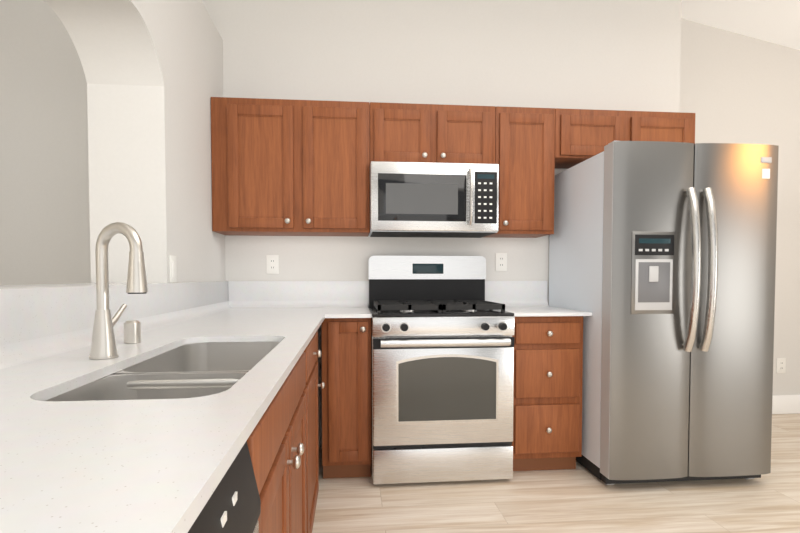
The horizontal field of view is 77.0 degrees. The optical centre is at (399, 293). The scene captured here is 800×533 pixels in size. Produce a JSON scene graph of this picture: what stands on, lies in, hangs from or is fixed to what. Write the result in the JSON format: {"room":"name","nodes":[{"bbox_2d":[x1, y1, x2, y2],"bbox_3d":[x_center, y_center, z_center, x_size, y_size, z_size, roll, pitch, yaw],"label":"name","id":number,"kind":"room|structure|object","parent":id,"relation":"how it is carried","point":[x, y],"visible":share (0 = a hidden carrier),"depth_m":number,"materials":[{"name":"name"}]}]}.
{"room":"kitchen","nodes":[
{"label":"kitchen","id":0,"kind":"room"},
{"bbox_2d":[44,0,224,282],"bbox_3d":[-1.067,-0.221,1.085,0.315,2.600,4.219,0,2,-5],"label":"wall","id":1,"kind":"structure","parent":0,"point":[153,71],"depth_m":2.17,"materials":[{"name":"paint"}]},
{"bbox_2d":[169,255,176,282],"bbox_3d":[-1.016,-0.110,2.256,0.008,0.122,0.078,0,2,-5],"label":"light switch","id":2,"kind":"object","parent":1,"relation":"attached to","point":[172,269],"visible":1,"depth_m":2.24,"materials":[{"name":"white plastic"}]},
{"bbox_2d":[0,0,799,446],"bbox_3d":[0.542,-1.206,3.616,6.860,4.400,0.570,0,2,-5],"label":"wall","id":3,"kind":"structure","parent":0,"point":[724,86],"depth_m":3.28,"materials":[{"name":"paint"}]},
{"bbox_2d":[266,255,278,273],"bbox_3d":[-0.818,-0.187,3.228,0.078,0.122,0.008,0,2,-5],"label":"electrical outlet","id":4,"kind":"object","parent":3,"relation":"attached to","point":[272,264],"visible":1,"depth_m":3.23,"materials":[{"name":"white plastic"}]},
{"bbox_2d":[211,97,369,236],"bbox_3d":[-0.642,-0.747,3.051,0.906,0.764,0.356,0,2,-5],"label":"upper cabinet","id":5,"kind":"object","parent":3,"relation":"attached to","point":[284,167],"visible":1,"depth_m":2.91,"materials":[{"name":"brown wood"}]},
{"bbox_2d":[370,102,495,163],"bbox_3d":[0.188,-0.950,3.124,0.756,0.362,0.356,0,2,-5],"label":"upper cabinet","id":6,"kind":"object","parent":3,"relation":"attached to","point":[409,132],"visible":0.92,"depth_m":2.98,"materials":[{"name":"brown wood"}]},
{"bbox_2d":[369,161,498,237],"bbox_3d":[0.190,-0.564,3.089,0.750,0.404,0.451,0,2,-5],"label":"microwave","id":7,"kind":"object","parent":6,"relation":"attached to","point":[437,200],"visible":1,"depth_m":2.91,"materials":[{"name":"silver metal"}]},
{"bbox_2d":[496,253,506,270],"bbox_3d":[0.679,-0.212,3.371,0.078,0.122,0.008,0,2,-5],"label":"electrical outlet","id":8,"kind":"object","parent":3,"relation":"attached to","point":[501,261],"visible":1,"depth_m":3.37,"materials":[{"name":"white plastic"}]},
{"bbox_2d":[485,106,554,237],"bbox_3d":[0.750,-0.751,3.185,0.370,0.764,0.356,0,2,-5],"label":"upper cabinet","id":9,"kind":"object","parent":3,"relation":"attached to","point":[525,148],"visible":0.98,"depth_m":3.05,"materials":[{"name":"brown wood"}]},
{"bbox_2d":[555,108,694,168],"bbox_3d":[1.387,-0.987,3.254,0.908,0.297,0.324,0,2,-5],"label":"upper cabinet","id":10,"kind":"object","parent":3,"relation":"attached to","point":[581,135],"visible":0.71,"depth_m":3.09,"materials":[{"name":"brown wood"}]},
{"bbox_2d":[776,358,785,372],"bbox_3d":[3.095,0.585,4.082,0.078,0.122,0.008,0,2,-5],"label":"electrical outlet","id":11,"kind":"object","parent":3,"relation":"attached to","point":[781,365],"visible":1,"depth_m":4.08,"materials":[{"name":"white plastic"}]},
{"bbox_2d":[772,395,799,413],"bbox_3d":[2.868,0.910,3.849,1.939,0.154,0.449,0,2,-5],"label":"baseboard","id":12,"kind":"structure","parent":3,"relation":"attached to","point":[785,404],"depth_m":4.08,"materials":[{"name":"white"}]},
{"bbox_2d":[312,414,799,532],"bbox_3d":[0.974,1.172,-0.787,6.620,0.060,9.570,0,2,-5],"label":"floor","id":13,"kind":"structure","parent":0,"point":[580,498],"depth_m":2.48,"materials":[{"name":"brown wood"}]},
{"bbox_2d":[110,352,306,532],"bbox_3d":[-0.568,0.625,1.232,0.652,0.896,0.956,0,2,-5],"label":"base cabinet","id":14,"kind":"object","parent":13,"relation":"on","point":[276,441],"visible":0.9,"depth_m":1.18,"materials":[{"name":"brown wood"}]},
{"bbox_2d":[0,281,335,532],"bbox_3d":[-0.718,0.090,0.939,1.020,0.188,4.599,0,2,-5],"label":"countertop","id":15,"kind":"structure","parent":14,"relation":"on","point":[136,466],"depth_m":0.76,"materials":[{"name":"stone"}]},
{"bbox_2d":[89,222,147,358],"bbox_3d":[-0.672,-0.008,1.229,0.150,0.323,0.161,0,2,-5],"label":"faucet","id":16,"kind":"object","parent":15,"relation":"on","point":[103,344],"visible":1,"depth_m":1.19,"materials":[{"name":"silver metal"}]},
{"bbox_2d":[124,320,140,343],"bbox_3d":[-0.791,0.112,1.486,0.045,0.065,0.045,0,2,-5],"label":"air gap","id":17,"kind":"object","parent":15,"relation":"on","point":[132,331],"visible":1,"depth_m":1.47,"materials":[{"name":"silver metal"}]},
{"bbox_2d":[46,342,279,400],"bbox_3d":[-0.490,0.272,1.233,0.334,0.194,0.886,0,2,-5],"label":"sink","id":18,"kind":"object","parent":15,"relation":"in","point":[192,370],"visible":0.21,"depth_m":1.13,"materials":[{"name":"silver metal"}]},
{"bbox_2d":[188,441,260,532],"bbox_3d":[-0.500,0.651,0.451,0.636,0.893,0.602,0,2,-5],"label":"dishwasher","id":19,"kind":"object","parent":13,"relation":"on","point":[233,504],"visible":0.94,"depth_m":0.65,"materials":[{"name":"black plastic"}]},
{"bbox_2d":[303,330,324,532],"bbox_3d":[-0.656,0.594,2.149,0.652,0.896,0.878,0,2,-5],"label":"base cabinet","id":20,"kind":"object","parent":13,"relation":"on","point":[312,352],"visible":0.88,"depth_m":2.03,"materials":[{"name":"brown wood"}]},
{"bbox_2d":[321,318,370,478],"bbox_3d":[-0.312,0.567,2.973,0.264,0.896,0.652,0,2,-5],"label":"base cabinet","id":21,"kind":"object","parent":13,"relation":"on","point":[346,398],"visible":0.96,"depth_m":2.69,"materials":[{"name":"brown wood"}]},
{"bbox_2d":[368,256,514,483],"bbox_3d":[0.207,0.392,2.957,0.762,1.249,0.734,0,2,-5],"label":"range","id":22,"kind":"object","parent":13,"relation":"on","point":[442,361],"visible":1,"depth_m":2.67,"materials":[{"name":"silver metal"}]},
{"bbox_2d":[511,316,582,470],"bbox_3d":[0.791,0.563,3.079,0.418,0.896,0.652,0,2,-5],"label":"base cabinet","id":23,"kind":"object","parent":13,"relation":"on","point":[547,393],"visible":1,"depth_m":2.79,"materials":[{"name":"brown wood"}]},
{"bbox_2d":[485,281,591,316],"bbox_3d":[0.805,0.020,3.043,0.444,0.188,0.620,0,2,-5],"label":"countertop","id":24,"kind":"structure","parent":23,"relation":"on","point":[520,298],"depth_m":3.36,"materials":[{"name":"stone"}]},
{"bbox_2d":[549,141,778,484],"bbox_3d":[1.495,0.110,2.968,0.906,1.810,0.928,0,2,-5],"label":"refrigerator","id":25,"kind":"object","parent":13,"relation":"on","point":[662,262],"visible":0.96,"depth_m":2.60,"materials":[{"name":"silver metal"}]},
{"bbox_2d":[681,0,799,49],"bbox_3d":[0.763,-2.435,1.284,6.860,1.472,5.170,0,2,-5],"label":"ceiling","id":26,"kind":"structure","parent":0,"point":[775,21],"depth_m":3.76,"materials":[{"name":"paint"}]}
]}

